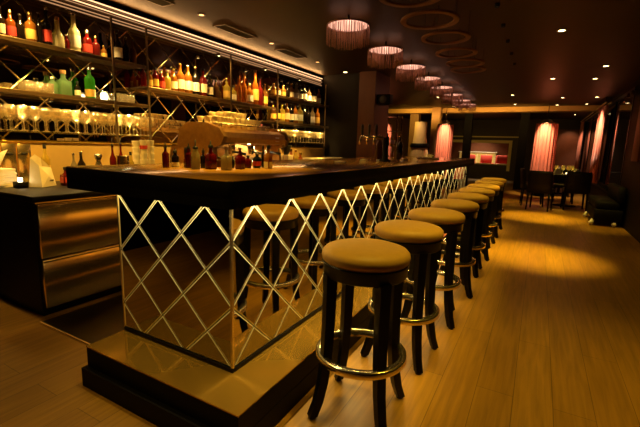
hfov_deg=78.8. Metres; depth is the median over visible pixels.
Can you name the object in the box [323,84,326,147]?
post
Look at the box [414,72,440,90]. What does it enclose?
pendant
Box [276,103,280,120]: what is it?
bottle
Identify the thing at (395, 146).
bottle
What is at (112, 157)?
bottle
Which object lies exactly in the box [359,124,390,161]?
tap tower
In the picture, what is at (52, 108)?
wine glass
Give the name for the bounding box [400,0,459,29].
hoop
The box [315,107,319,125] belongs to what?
bottle
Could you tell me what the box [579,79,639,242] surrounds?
wall
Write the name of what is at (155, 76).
bottle
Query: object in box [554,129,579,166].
wall panel
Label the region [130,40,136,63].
bottle
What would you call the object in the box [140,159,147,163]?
cup
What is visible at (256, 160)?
bottle
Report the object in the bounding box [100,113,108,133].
wine glass
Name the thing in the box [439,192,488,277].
bar stool
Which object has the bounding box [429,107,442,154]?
pillar
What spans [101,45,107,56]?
bottle
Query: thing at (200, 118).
coffee cup
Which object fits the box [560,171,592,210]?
dining chair
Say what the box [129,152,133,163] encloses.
bottle
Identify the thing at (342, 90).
pillar
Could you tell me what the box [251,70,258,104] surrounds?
bottle
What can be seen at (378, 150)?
bottle
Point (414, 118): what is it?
pillar
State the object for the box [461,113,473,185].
pillar
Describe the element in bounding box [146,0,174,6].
ceiling vent
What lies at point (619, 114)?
window
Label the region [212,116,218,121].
coffee cup
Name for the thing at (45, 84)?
tumbler
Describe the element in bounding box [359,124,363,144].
tap
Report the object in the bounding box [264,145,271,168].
bottle
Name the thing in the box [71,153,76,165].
bottle
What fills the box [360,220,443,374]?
bar stool
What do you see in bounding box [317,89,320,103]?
bottle
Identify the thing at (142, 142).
cup
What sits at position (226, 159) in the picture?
bottle
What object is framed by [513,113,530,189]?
pillar
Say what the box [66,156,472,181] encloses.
countertop
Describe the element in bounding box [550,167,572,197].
dining chair
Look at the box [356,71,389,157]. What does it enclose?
pillar
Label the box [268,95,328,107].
shelf
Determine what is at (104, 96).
candle lantern
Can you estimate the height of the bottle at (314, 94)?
0.340 m
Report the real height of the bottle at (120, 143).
0.405 m
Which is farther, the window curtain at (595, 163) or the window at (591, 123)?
the window at (591, 123)
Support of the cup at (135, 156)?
on the cup stack at (136, 149)
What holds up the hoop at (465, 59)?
hanging from the ceiling
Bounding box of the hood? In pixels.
[216,128,285,157]
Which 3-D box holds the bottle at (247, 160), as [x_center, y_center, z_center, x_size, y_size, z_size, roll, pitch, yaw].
[-0.426,-0.306,2.305,0.041,0.075,0.040,7,11,28]
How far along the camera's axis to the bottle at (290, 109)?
6.73 m
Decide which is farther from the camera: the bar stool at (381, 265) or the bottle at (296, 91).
the bottle at (296, 91)
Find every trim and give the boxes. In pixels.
[40,321,89,344]
[453,136,518,137]
[453,139,512,170]
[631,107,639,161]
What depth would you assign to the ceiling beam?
12.05 m
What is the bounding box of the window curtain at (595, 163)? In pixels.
[589,104,608,183]
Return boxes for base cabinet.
[0,195,121,315]
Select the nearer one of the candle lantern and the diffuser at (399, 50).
the candle lantern
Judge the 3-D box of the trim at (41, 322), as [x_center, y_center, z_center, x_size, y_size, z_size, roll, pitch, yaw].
[-1.503,0.792,2.438,0.930,0.010,0.010,7,11,28]
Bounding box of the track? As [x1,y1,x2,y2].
[580,97,611,121]
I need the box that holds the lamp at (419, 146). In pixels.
[410,122,428,156]
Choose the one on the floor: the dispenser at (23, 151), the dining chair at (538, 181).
the dining chair at (538, 181)
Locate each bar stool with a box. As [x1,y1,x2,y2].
[307,238,410,426]
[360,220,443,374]
[401,207,464,329]
[431,199,479,298]
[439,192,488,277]
[455,187,494,260]
[467,183,499,248]
[475,180,503,237]
[481,177,506,229]
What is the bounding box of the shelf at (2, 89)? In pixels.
[0,87,147,107]
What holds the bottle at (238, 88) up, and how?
on the shelf at (143, 88)
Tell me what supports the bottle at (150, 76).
on the shelf at (143, 88)
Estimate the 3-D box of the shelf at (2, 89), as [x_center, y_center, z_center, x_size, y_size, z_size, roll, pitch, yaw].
[-2.385,-1.031,3.436,0.300,0.034,1.780,7,11,28]
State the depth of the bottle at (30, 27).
3.25 m
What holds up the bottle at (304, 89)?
on the shelf at (283, 98)
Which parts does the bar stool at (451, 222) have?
leg, seat, leg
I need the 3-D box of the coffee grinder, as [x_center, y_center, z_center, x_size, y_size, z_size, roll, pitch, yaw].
[-0.446,-0.792,5.601,0.294,0.382,0.170,7,11,28]
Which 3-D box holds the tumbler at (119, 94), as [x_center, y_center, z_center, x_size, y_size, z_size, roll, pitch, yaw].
[-2.034,-1.161,3.902,0.072,0.085,0.071,7,11,28]
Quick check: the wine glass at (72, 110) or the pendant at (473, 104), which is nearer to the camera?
the wine glass at (72, 110)
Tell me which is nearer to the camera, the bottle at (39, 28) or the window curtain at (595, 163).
the bottle at (39, 28)
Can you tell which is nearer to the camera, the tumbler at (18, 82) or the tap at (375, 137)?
the tumbler at (18, 82)
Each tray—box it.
[417,154,438,159]
[417,157,438,159]
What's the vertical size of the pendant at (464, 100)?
0.318 m
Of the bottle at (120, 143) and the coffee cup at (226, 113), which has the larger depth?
the coffee cup at (226, 113)
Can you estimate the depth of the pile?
2.95 m
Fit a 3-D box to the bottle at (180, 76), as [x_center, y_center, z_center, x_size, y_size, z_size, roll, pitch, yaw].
[-1.669,-1.610,4.656,0.101,0.346,0.100,11,13,41]
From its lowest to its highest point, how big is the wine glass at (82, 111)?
0.204 m
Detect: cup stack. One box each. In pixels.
[132,141,140,163]
[139,140,147,163]
[147,140,154,163]
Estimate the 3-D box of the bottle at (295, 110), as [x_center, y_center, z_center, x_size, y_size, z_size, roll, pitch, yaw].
[-0.436,-1.765,6.879,0.111,0.351,0.110,8,12,31]
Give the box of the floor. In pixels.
[0,178,639,426]
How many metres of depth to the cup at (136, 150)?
3.68 m
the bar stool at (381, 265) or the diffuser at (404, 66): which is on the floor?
the bar stool at (381, 265)
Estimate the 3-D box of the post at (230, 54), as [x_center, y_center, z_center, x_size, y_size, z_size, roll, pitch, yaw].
[-1.181,-1.501,5.186,0.036,1.175,0.036,7,11,28]
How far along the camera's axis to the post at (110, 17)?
3.76 m
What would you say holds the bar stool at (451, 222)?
on the floor
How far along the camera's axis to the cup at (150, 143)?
3.80 m
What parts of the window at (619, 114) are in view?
sill, pane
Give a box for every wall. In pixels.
[388,114,409,155]
[421,119,582,181]
[452,142,508,157]
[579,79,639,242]
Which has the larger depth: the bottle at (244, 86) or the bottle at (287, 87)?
the bottle at (287, 87)
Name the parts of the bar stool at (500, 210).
seat, leg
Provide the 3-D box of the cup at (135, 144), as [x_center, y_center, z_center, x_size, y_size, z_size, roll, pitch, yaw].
[-1.744,-0.649,3.690,0.069,0.075,0.068,7,11,28]
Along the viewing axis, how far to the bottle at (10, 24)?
3.13 m
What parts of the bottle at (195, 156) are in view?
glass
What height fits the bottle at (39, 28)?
0.278 m
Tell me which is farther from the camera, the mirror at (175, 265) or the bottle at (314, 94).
the bottle at (314, 94)
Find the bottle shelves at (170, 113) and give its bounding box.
[0,0,316,146]
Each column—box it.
[388,121,391,156]
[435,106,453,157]
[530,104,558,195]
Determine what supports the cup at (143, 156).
on the cup stack at (143, 143)
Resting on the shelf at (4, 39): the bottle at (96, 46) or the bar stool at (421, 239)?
the bottle at (96, 46)
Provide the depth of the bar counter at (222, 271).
1.91 m
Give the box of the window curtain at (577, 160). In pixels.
[574,121,584,169]
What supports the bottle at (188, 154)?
on the bar counter at (222, 271)
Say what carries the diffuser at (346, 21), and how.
attached to the pendant at (347, 25)
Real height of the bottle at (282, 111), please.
0.293 m
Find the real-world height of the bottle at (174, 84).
0.270 m
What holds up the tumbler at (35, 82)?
on the shelf at (2, 89)
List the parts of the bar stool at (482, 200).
leg, seat, leg, leg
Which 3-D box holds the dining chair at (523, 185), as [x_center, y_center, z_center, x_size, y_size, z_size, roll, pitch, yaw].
[5.034,-0.628,9.284,0.555,0.861,0.480,6,11,24]
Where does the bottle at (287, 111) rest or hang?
on the shelf at (279, 122)
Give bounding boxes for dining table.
[552,173,575,206]
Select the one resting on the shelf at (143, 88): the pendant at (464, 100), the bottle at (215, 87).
the bottle at (215, 87)
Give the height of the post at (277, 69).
1.175 m
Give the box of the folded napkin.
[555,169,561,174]
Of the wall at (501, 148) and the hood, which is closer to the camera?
the hood
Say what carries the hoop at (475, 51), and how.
hanging from the ceiling
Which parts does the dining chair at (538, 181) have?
leg, backrest, seat, leg, leg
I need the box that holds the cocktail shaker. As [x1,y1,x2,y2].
[93,154,101,164]
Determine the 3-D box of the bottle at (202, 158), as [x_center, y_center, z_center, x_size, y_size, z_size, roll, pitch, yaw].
[-0.653,-0.310,2.182,0.032,0.110,0.032,7,11,28]
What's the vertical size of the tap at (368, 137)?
0.213 m
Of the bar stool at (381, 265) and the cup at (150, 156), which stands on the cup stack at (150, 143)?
the cup at (150, 156)
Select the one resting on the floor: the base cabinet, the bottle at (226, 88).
the base cabinet
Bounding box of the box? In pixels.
[13,178,27,187]
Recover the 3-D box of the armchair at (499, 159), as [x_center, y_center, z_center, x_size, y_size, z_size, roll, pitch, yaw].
[8.568,-2.176,18.257,0.610,1.050,0.560,2,10,-1]
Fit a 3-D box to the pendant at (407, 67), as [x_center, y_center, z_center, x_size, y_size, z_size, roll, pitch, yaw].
[1.411,-2.222,6.065,0.458,0.318,0.456,1,10,-5]
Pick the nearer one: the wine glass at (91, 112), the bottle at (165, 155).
the bottle at (165, 155)
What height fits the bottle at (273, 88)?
0.200 m
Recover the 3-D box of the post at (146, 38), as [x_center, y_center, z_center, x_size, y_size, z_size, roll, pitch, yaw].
[-1.800,-1.329,4.091,0.036,1.175,0.036,7,11,28]
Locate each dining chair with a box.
[519,168,543,206]
[525,170,554,211]
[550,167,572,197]
[553,168,574,203]
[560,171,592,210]
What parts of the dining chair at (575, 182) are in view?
leg, leg, backrest, leg, leg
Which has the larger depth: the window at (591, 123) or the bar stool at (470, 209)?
the window at (591, 123)
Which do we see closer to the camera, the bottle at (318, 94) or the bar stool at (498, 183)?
the bar stool at (498, 183)
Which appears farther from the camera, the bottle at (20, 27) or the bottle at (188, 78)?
the bottle at (188, 78)
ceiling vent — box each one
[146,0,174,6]
[213,23,256,38]
[274,48,306,58]
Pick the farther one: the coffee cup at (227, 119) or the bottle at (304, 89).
the bottle at (304, 89)
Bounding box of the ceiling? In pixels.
[97,0,639,119]
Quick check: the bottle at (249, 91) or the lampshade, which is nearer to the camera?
the bottle at (249, 91)
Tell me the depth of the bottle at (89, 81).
3.72 m
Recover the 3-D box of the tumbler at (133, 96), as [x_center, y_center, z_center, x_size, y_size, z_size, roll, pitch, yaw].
[-1.956,-1.183,4.040,0.072,0.085,0.071,7,11,28]
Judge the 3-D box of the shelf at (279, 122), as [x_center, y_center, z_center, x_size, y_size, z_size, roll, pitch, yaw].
[-0.388,-1.583,6.968,0.300,0.034,1.730,7,11,28]
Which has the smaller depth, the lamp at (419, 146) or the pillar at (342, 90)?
the pillar at (342, 90)
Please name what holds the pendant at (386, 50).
hanging from the ceiling
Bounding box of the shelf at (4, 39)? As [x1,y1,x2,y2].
[0,34,146,69]
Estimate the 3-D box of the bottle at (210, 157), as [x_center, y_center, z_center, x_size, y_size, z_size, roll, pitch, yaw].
[-0.592,-0.317,2.112,0.048,0.152,0.048,7,11,28]
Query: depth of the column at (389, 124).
12.22 m
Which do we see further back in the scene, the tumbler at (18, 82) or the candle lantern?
the candle lantern
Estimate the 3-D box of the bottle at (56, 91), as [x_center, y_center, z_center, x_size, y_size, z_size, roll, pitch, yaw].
[-2.377,-1.135,3.468,0.080,0.160,0.079,7,11,28]
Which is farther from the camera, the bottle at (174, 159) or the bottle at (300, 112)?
the bottle at (300, 112)
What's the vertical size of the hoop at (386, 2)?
0.280 m
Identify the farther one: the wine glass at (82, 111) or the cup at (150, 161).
the cup at (150, 161)
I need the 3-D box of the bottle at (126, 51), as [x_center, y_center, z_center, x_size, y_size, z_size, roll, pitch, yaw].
[-2.005,-1.678,4.027,0.072,0.275,0.071,10,13,39]
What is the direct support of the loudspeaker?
attached to the pillar at (371, 83)
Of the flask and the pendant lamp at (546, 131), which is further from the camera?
the pendant lamp at (546, 131)
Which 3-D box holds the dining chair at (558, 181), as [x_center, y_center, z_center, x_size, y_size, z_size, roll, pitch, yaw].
[6.264,-0.717,10.012,0.480,0.861,0.555,7,11,28]
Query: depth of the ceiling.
4.96 m
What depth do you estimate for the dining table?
9.33 m
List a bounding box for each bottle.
[0,7,5,34]
[5,10,16,36]
[16,14,25,38]
[24,11,36,41]
[36,12,43,42]
[41,144,50,166]
[42,8,52,44]
[47,76,58,93]
[53,16,64,47]
[55,70,72,95]
[65,34,69,48]
[68,13,80,50]
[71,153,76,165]
[74,81,80,96]
[77,152,85,165]
[82,30,92,53]
[84,66,95,97]
[92,36,100,55]
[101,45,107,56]
[110,138,116,164]
[113,29,122,60]
[119,140,122,154]
[122,37,129,61]
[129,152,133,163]
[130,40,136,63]
[140,64,146,86]
[146,70,152,86]
[152,67,158,87]
[159,70,164,88]
[162,142,168,167]
[164,70,170,89]
[170,68,177,90]
[171,148,178,166]
[176,63,184,91]
[184,65,192,93]
[185,143,190,167]
[191,140,199,168]
[192,67,199,94]
[199,68,206,95]
[200,148,204,167]
[205,141,216,168]
[207,74,212,96]
[213,80,218,97]
[217,156,220,166]
[221,146,231,169]
[223,78,229,99]
[232,85,236,100]
[235,77,241,101]
[235,147,244,168]
[241,73,246,102]
[245,155,250,167]
[247,84,252,103]
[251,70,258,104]
[253,153,260,167]
[259,77,262,104]
[261,145,264,167]
[263,84,267,105]
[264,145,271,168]
[270,105,275,120]
[271,83,275,94]
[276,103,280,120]
[280,85,285,95]
[280,104,284,120]
[284,102,289,121]
[285,83,289,96]
[289,83,293,97]
[289,104,293,122]
[293,103,297,122]
[294,84,298,98]
[294,150,297,159]
[298,104,302,123]
[299,85,302,99]
[302,84,306,100]
[303,104,306,123]
[307,87,311,101]
[307,107,310,124]
[310,106,314,124]
[312,86,316,102]
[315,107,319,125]
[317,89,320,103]
[375,134,382,158]
[390,133,393,145]
[394,137,398,157]
[396,136,402,158]
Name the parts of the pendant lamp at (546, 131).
crown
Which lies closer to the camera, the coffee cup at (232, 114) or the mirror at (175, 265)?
the mirror at (175, 265)
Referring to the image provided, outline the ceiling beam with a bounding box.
[388,105,603,113]
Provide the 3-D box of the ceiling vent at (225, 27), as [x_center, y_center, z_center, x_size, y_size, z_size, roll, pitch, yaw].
[-1.032,-2.229,4.779,0.180,0.012,0.600,7,11,28]
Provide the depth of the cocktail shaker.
3.35 m
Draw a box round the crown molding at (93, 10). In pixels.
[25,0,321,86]
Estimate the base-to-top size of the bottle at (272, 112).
0.250 m
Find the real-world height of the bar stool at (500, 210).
0.816 m
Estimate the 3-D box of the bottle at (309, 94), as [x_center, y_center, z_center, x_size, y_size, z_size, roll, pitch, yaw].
[-0.200,-2.188,7.215,0.097,0.297,0.096,10,13,39]
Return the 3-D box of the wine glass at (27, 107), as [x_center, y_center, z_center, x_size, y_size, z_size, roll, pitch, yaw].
[-2.465,-0.810,3.348,0.076,0.204,0.075,7,11,28]
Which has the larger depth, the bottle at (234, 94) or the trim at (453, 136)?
the trim at (453, 136)
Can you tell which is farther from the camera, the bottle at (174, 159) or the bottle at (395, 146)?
the bottle at (395, 146)
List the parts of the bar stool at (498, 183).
seat, leg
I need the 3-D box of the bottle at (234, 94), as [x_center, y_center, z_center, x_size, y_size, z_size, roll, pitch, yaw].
[-1.220,-1.676,5.464,0.097,0.226,0.096,7,11,30]
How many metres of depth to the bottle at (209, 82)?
5.05 m
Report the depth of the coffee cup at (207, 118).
4.36 m
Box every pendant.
[326,15,369,49]
[367,42,402,68]
[395,60,425,81]
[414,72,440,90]
[430,82,452,98]
[442,90,462,103]
[452,98,470,108]
[458,103,475,111]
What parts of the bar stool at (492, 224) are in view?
seat, leg, leg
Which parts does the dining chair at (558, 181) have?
seat, backrest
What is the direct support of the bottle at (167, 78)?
on the shelf at (143, 88)
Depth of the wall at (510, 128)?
17.10 m
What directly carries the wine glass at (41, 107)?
on the shelf at (7, 130)
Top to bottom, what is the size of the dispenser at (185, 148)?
0.112 m
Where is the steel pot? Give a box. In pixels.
[116,155,129,164]
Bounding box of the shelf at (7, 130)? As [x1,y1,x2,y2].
[1,130,158,136]
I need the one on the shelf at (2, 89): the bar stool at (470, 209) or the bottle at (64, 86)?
the bottle at (64, 86)
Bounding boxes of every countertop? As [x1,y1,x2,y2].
[0,181,113,202]
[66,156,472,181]
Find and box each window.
[579,112,598,171]
[592,86,635,191]
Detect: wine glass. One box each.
[3,104,14,130]
[4,104,15,129]
[15,106,26,130]
[17,105,27,130]
[27,107,38,131]
[29,106,39,130]
[40,107,50,131]
[51,108,61,131]
[62,109,71,132]
[72,110,81,132]
[82,111,90,133]
[91,112,99,133]
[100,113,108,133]
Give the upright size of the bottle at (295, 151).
0.310 m
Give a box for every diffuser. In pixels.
[331,20,368,30]
[371,47,400,53]
[397,65,424,69]
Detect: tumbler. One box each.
[17,81,22,88]
[23,80,33,90]
[34,81,43,91]
[44,83,53,92]
[113,93,120,100]
[121,94,127,101]
[128,95,134,102]
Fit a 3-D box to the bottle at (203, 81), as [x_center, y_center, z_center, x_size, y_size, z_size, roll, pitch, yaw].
[-1.491,-1.662,4.970,0.101,0.352,0.100,6,11,23]
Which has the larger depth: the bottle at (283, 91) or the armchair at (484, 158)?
the armchair at (484, 158)
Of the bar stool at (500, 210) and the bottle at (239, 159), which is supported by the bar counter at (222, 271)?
the bottle at (239, 159)
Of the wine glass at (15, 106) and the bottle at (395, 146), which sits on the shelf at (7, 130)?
the wine glass at (15, 106)
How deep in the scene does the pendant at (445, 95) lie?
7.90 m
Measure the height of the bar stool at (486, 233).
0.816 m
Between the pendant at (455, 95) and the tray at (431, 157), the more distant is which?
the pendant at (455, 95)
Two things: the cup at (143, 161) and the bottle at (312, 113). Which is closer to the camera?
the cup at (143, 161)
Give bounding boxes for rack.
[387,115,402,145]
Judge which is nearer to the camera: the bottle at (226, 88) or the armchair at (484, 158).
the bottle at (226, 88)
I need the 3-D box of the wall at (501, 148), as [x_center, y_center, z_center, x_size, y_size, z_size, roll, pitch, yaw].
[9.312,-3.365,20.700,7.000,2.600,0.100,7,11,28]
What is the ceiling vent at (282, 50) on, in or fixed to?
in the ceiling
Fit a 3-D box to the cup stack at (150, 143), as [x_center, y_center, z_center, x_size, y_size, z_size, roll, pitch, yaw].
[-1.671,-0.527,3.853,0.069,0.385,0.068,7,11,28]
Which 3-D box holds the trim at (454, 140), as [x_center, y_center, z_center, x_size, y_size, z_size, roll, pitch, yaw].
[7.153,-2.638,17.541,2.600,1.320,0.048,7,11,28]
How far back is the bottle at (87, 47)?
3.66 m
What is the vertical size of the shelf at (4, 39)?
0.034 m
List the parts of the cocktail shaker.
lid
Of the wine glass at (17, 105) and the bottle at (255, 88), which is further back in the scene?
the bottle at (255, 88)
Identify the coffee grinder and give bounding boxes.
[281,145,292,159]
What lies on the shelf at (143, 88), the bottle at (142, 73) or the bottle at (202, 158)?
the bottle at (142, 73)
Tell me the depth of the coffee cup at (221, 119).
4.39 m
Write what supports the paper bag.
on the countertop at (57, 192)
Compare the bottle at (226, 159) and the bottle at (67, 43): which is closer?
the bottle at (226, 159)
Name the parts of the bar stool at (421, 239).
leg, seat, leg, leg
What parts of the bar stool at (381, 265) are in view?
leg, leg, seat, leg, leg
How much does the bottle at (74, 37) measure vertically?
0.353 m
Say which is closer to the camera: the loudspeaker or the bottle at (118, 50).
the bottle at (118, 50)
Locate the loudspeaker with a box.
[376,94,392,105]
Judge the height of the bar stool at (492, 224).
0.816 m
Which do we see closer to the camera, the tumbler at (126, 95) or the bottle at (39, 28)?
the bottle at (39, 28)
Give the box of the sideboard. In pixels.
[459,151,497,163]
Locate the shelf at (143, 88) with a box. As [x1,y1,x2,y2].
[130,86,275,109]
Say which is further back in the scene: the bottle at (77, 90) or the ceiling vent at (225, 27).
the ceiling vent at (225, 27)
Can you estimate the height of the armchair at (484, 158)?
1.050 m
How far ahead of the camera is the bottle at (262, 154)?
2.39 m
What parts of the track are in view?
rail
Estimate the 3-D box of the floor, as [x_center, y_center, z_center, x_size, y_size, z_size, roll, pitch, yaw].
[2.912,-0.252,9.531,7.150,0.106,26.650,7,11,28]
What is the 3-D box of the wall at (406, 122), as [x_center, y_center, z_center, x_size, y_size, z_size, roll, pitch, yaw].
[2.596,-2.717,15.788,0.100,2.600,15.300,7,11,28]
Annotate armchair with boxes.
[480,155,493,163]
[495,155,507,163]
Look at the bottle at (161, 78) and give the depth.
4.41 m
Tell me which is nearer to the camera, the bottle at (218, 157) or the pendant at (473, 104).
the bottle at (218, 157)
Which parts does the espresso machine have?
panel, cup rail, panel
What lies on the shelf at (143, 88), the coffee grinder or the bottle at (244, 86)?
the bottle at (244, 86)
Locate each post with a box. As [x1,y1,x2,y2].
[109,16,119,142]
[145,27,151,139]
[230,54,231,111]
[277,69,278,127]
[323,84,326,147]
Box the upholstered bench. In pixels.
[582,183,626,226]
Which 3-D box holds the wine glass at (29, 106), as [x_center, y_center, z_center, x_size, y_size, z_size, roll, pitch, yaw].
[-2.397,-0.795,3.277,0.076,0.204,0.075,7,11,28]
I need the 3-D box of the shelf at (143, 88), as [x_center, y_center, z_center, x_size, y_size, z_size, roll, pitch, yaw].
[-1.377,-1.498,5.176,0.300,0.034,2.310,7,11,28]
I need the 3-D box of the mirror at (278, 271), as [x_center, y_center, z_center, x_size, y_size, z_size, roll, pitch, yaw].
[1.123,-0.105,4.392,0.002,0.800,6.196,7,11,28]
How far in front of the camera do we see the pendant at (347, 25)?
4.03 m
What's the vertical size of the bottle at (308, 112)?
0.330 m
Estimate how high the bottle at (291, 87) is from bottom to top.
0.273 m
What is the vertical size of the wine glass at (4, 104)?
0.204 m
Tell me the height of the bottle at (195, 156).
0.155 m
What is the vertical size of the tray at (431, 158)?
0.020 m
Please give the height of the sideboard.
1.190 m
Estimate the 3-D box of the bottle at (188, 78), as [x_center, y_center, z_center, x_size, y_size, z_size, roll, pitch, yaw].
[-1.611,-1.627,4.759,0.101,0.349,0.100,11,13,41]
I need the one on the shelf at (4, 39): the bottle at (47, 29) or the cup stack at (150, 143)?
the bottle at (47, 29)
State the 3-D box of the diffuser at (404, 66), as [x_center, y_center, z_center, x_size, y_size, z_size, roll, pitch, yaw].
[1.413,-2.276,6.056,0.424,0.001,0.424,1,10,-5]
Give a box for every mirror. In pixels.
[118,195,230,366]
[233,166,466,364]
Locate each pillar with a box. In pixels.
[315,73,359,158]
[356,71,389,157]
[408,114,420,155]
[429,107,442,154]
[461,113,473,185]
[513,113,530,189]
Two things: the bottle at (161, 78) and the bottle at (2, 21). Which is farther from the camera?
the bottle at (161, 78)
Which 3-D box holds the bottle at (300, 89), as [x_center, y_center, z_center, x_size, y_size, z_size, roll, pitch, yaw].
[-0.347,-2.143,6.955,0.091,0.290,0.090,5,10,18]
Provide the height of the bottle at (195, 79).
0.350 m
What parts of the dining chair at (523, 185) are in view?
leg, backrest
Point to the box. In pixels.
(19, 184)
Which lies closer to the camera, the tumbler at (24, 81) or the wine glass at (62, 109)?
the tumbler at (24, 81)
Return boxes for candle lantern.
[99,91,108,99]
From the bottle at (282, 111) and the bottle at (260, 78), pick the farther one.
the bottle at (282, 111)
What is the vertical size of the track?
0.140 m
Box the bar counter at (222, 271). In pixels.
[66,156,474,426]
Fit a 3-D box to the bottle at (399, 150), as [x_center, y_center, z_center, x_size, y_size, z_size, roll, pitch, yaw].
[1.049,-0.866,5.126,0.084,0.300,0.083,7,11,28]
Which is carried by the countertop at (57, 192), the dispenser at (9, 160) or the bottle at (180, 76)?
the dispenser at (9, 160)
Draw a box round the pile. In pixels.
[0,149,17,187]
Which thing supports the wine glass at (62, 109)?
on the shelf at (7, 130)
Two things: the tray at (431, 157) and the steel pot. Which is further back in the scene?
the tray at (431, 157)
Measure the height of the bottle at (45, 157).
0.330 m
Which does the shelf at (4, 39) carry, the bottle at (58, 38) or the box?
the bottle at (58, 38)
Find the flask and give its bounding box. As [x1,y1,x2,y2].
[60,167,66,185]
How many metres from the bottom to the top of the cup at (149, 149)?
0.077 m
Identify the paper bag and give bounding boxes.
[29,154,55,186]
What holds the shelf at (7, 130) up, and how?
attached to the bottle shelves at (170, 113)
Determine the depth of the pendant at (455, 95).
8.87 m
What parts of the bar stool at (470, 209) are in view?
leg, seat, leg, leg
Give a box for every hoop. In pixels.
[379,0,439,7]
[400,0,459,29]
[421,8,470,44]
[435,28,477,57]
[446,38,484,67]
[450,50,485,73]
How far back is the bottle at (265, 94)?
6.05 m
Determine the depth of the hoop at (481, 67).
5.55 m
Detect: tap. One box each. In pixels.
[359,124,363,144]
[366,124,370,144]
[373,124,377,144]
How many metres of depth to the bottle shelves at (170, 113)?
4.10 m
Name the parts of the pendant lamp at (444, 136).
crown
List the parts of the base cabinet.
rail, drawer, handle, drawer, handle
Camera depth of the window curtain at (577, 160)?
14.89 m
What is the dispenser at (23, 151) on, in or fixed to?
on the countertop at (57, 192)
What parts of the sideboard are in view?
door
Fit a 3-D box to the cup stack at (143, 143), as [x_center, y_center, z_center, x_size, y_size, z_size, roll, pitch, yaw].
[-1.710,-0.517,3.784,0.072,0.385,0.071,7,11,28]
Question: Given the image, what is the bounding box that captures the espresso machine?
[177,122,289,162]
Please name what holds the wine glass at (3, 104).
on the shelf at (7, 130)
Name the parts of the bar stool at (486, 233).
leg, seat, leg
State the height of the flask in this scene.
0.150 m
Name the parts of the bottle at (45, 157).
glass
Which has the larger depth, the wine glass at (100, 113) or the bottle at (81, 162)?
the wine glass at (100, 113)
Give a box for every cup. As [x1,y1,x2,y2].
[132,141,139,147]
[132,147,139,153]
[132,154,139,159]
[139,140,146,145]
[140,153,146,159]
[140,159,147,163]
[147,140,153,146]
[147,147,153,152]
[147,153,153,159]
[148,159,154,163]
[197,116,203,121]
[205,116,211,121]
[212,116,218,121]
[219,116,224,121]
[224,111,230,116]
[224,117,230,122]
[230,112,235,117]
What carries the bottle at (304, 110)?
on the shelf at (279, 122)
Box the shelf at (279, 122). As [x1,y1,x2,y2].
[262,121,327,127]
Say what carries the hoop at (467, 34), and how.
hanging from the ceiling
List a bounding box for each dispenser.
[0,143,17,179]
[15,144,30,182]
[184,147,190,166]
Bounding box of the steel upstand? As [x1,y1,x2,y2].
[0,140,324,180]
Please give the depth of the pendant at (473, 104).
10.69 m

